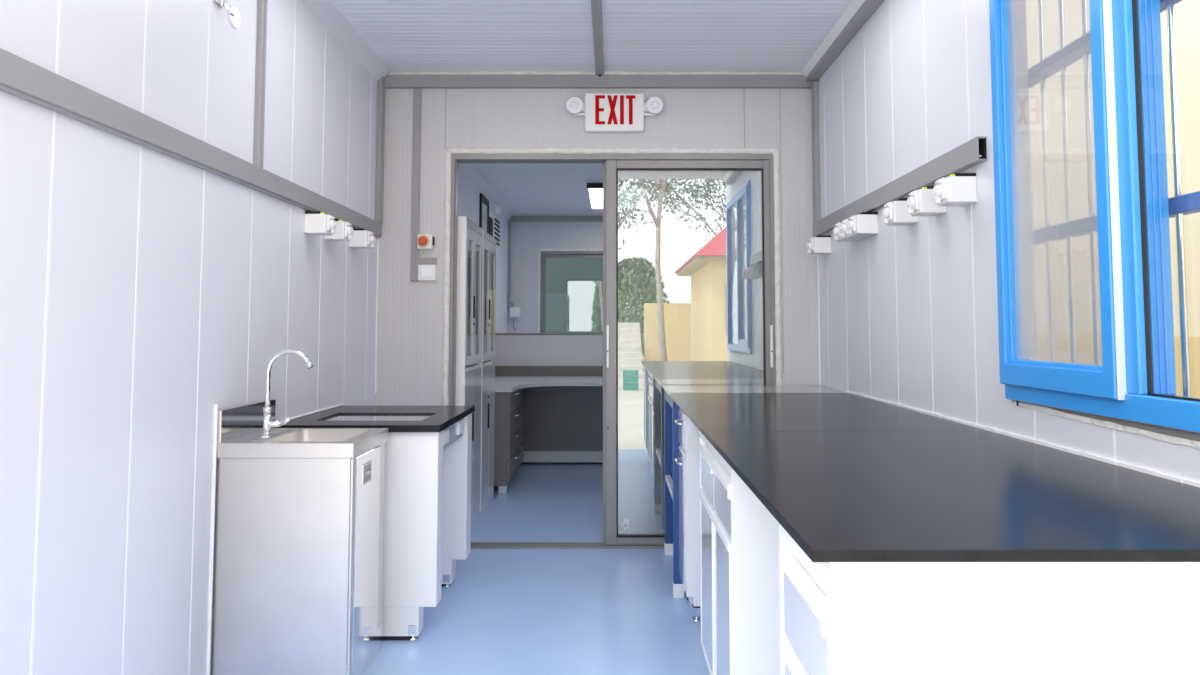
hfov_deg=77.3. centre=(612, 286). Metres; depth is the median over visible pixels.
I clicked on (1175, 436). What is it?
trim
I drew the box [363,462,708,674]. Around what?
floor
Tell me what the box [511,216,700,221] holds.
trim
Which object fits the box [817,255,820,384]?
trim
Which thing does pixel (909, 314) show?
wall
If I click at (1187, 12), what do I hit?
window glass
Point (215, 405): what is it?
trim
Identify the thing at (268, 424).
tap
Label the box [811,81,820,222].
trim
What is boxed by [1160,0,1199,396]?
bars
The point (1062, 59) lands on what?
bars
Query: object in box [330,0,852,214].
ceiling
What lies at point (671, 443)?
base cabinet
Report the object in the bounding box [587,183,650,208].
ceiling light
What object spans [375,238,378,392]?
trim
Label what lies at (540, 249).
trim
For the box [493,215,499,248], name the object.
air vent
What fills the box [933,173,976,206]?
box
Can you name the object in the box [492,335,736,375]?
backsplash panel
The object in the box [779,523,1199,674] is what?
base cabinet
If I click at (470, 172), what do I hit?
trim
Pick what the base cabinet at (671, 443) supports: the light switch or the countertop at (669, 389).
the countertop at (669, 389)
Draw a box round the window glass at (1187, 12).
[1026,0,1199,397]
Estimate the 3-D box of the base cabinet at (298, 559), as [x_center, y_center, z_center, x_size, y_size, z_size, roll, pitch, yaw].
[-1.030,0.745,2.540,0.442,1.071,0.389,0,-3,0]
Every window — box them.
[479,193,488,233]
[546,204,757,339]
[739,188,757,339]
[989,0,1199,432]
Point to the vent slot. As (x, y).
(490, 218)
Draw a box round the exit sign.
[566,93,663,132]
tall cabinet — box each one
[455,216,482,527]
[478,230,495,515]
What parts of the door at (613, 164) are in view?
handle, frame, handle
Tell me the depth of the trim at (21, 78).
1.98 m
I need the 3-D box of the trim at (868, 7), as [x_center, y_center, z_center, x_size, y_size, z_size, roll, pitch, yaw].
[1.070,-1.208,2.639,0.060,0.058,2.833,0,-3,0]
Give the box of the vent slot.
[489,217,492,236]
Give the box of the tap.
[260,349,312,437]
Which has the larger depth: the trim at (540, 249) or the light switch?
the trim at (540, 249)
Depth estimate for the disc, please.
2.47 m
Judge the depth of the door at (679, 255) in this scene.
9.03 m
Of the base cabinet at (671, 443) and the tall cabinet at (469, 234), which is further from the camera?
the tall cabinet at (469, 234)
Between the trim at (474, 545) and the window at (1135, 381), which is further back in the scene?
the trim at (474, 545)
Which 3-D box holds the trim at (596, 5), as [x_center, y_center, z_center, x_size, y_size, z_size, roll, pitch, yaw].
[-0.067,-1.221,2.634,0.044,0.032,2.822,0,-3,0]
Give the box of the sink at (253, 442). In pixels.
[217,428,387,457]
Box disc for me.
[228,6,240,28]
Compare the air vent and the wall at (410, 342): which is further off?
the air vent
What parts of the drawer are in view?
pull, pull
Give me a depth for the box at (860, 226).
3.13 m
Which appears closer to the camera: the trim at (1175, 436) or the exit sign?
the trim at (1175, 436)
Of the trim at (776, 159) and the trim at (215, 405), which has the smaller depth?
the trim at (215, 405)
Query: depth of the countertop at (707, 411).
2.62 m
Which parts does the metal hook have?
plate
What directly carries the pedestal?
on the floor
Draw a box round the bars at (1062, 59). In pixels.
[1028,0,1100,364]
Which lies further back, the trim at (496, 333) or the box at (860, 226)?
the trim at (496, 333)
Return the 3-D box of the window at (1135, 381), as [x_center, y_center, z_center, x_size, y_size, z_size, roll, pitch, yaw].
[1.117,-0.411,1.531,0.102,1.375,1.150,0,-3,0]
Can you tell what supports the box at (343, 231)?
attached to the wall at (143, 290)
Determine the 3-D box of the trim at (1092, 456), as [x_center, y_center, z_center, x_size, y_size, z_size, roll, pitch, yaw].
[1.095,0.417,2.251,0.010,0.010,2.501,0,-3,0]
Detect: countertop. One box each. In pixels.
[275,406,474,431]
[663,385,846,395]
[670,393,986,435]
[705,431,1199,561]
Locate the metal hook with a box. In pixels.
[215,0,233,15]
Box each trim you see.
[0,48,381,237]
[206,404,217,674]
[253,0,267,168]
[289,404,341,419]
[301,0,390,80]
[375,76,384,223]
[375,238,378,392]
[385,75,811,88]
[388,72,802,74]
[411,88,436,280]
[442,148,782,405]
[445,89,783,373]
[458,163,512,219]
[471,542,663,548]
[496,333,736,334]
[507,221,510,301]
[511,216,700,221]
[512,214,699,215]
[537,248,686,332]
[591,0,603,76]
[806,0,883,81]
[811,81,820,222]
[813,136,986,235]
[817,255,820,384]
[847,391,1199,487]
[1013,400,1199,448]
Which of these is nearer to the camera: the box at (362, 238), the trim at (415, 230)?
the box at (362, 238)
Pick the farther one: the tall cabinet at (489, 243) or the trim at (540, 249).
the trim at (540, 249)
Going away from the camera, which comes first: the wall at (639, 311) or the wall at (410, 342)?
the wall at (410, 342)
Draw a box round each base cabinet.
[211,349,387,674]
[382,430,442,641]
[664,390,684,597]
[675,408,699,622]
[698,431,780,674]
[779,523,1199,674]
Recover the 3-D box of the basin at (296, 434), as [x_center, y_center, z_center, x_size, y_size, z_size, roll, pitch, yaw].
[-0.989,0.583,2.543,0.253,0.160,0.293,0,-3,0]
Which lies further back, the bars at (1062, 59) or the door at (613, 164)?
the door at (613, 164)
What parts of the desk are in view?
drawer, drawer, drawer, drawer, modesty panel, modesty rail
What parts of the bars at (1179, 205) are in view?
rail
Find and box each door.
[448,154,775,544]
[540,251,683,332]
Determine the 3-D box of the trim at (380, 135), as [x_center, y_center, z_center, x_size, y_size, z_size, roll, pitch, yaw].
[-1.236,-0.739,4.004,0.032,0.800,0.055,0,-3,0]
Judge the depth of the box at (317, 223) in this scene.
3.05 m
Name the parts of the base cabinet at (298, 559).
door, recessed pull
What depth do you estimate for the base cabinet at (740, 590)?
1.84 m
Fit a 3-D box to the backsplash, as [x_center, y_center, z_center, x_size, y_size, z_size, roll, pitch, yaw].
[-1.243,0.474,2.555,0.017,0.150,0.389,0,-3,0]
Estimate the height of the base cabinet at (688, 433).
0.826 m
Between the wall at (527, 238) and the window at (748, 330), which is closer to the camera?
the window at (748, 330)
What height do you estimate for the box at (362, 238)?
0.089 m
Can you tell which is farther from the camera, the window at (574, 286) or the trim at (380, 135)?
the window at (574, 286)
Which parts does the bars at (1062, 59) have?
rail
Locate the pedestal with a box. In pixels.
[441,413,471,587]
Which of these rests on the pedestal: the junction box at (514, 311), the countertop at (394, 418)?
the countertop at (394, 418)
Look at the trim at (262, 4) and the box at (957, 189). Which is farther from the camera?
the trim at (262, 4)
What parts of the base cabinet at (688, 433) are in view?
handle, drawer, door, toe panel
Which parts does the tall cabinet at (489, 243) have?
door, door, handle, rail, door, door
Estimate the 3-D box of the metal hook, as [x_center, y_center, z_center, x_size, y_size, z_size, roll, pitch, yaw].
[-1.241,-0.952,2.394,0.028,0.157,0.067,-1,-3,16]
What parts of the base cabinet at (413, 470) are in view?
toe panel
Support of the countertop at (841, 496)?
on the base cabinet at (837, 618)
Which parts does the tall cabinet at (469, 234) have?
door, door, handle, handle, rail, door, door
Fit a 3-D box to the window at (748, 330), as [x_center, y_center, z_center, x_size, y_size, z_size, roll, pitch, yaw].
[1.117,-0.192,5.369,0.102,1.140,1.801,0,-3,0]
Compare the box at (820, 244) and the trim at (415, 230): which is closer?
the box at (820, 244)
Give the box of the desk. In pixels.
[494,366,751,492]
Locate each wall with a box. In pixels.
[0,0,508,674]
[375,88,818,405]
[508,215,703,332]
[618,290,676,332]
[703,0,1199,481]
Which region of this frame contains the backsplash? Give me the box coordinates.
[217,399,275,443]
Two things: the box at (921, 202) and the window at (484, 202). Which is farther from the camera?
the window at (484, 202)
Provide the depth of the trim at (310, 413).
3.14 m
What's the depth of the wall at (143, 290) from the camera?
2.02 m
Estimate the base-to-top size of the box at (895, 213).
0.089 m
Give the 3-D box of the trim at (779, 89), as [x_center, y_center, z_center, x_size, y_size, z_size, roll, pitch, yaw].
[0.004,-0.306,4.007,1.805,1.534,0.002,0,-3,0]
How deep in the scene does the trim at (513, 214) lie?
9.05 m
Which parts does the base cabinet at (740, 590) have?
door, drawer, pull, pull, pull, door, pull, drawer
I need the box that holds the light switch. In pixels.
[418,265,435,280]
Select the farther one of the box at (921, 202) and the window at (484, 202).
the window at (484, 202)
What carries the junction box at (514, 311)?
attached to the wall at (527, 238)
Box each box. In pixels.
[304,211,335,235]
[324,219,352,240]
[349,228,375,248]
[507,302,519,329]
[807,235,830,254]
[833,212,877,241]
[882,198,917,225]
[907,186,946,215]
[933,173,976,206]
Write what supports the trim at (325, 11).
attached to the wall at (143, 290)
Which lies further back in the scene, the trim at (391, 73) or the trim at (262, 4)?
the trim at (391, 73)
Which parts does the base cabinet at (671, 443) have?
leg, rail, rail, leg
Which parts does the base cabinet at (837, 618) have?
door, pull, pull, drawer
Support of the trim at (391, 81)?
attached to the wall at (410, 342)
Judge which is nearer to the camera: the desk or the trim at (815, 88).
the trim at (815, 88)
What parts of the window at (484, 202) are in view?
hatch panel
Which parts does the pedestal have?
toe panel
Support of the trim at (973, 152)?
attached to the wall at (909, 314)
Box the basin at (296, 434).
[270,429,368,440]
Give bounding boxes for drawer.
[443,418,463,449]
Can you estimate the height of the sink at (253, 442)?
0.048 m
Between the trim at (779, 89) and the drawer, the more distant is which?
the trim at (779, 89)
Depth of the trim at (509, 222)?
9.00 m
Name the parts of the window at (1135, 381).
sash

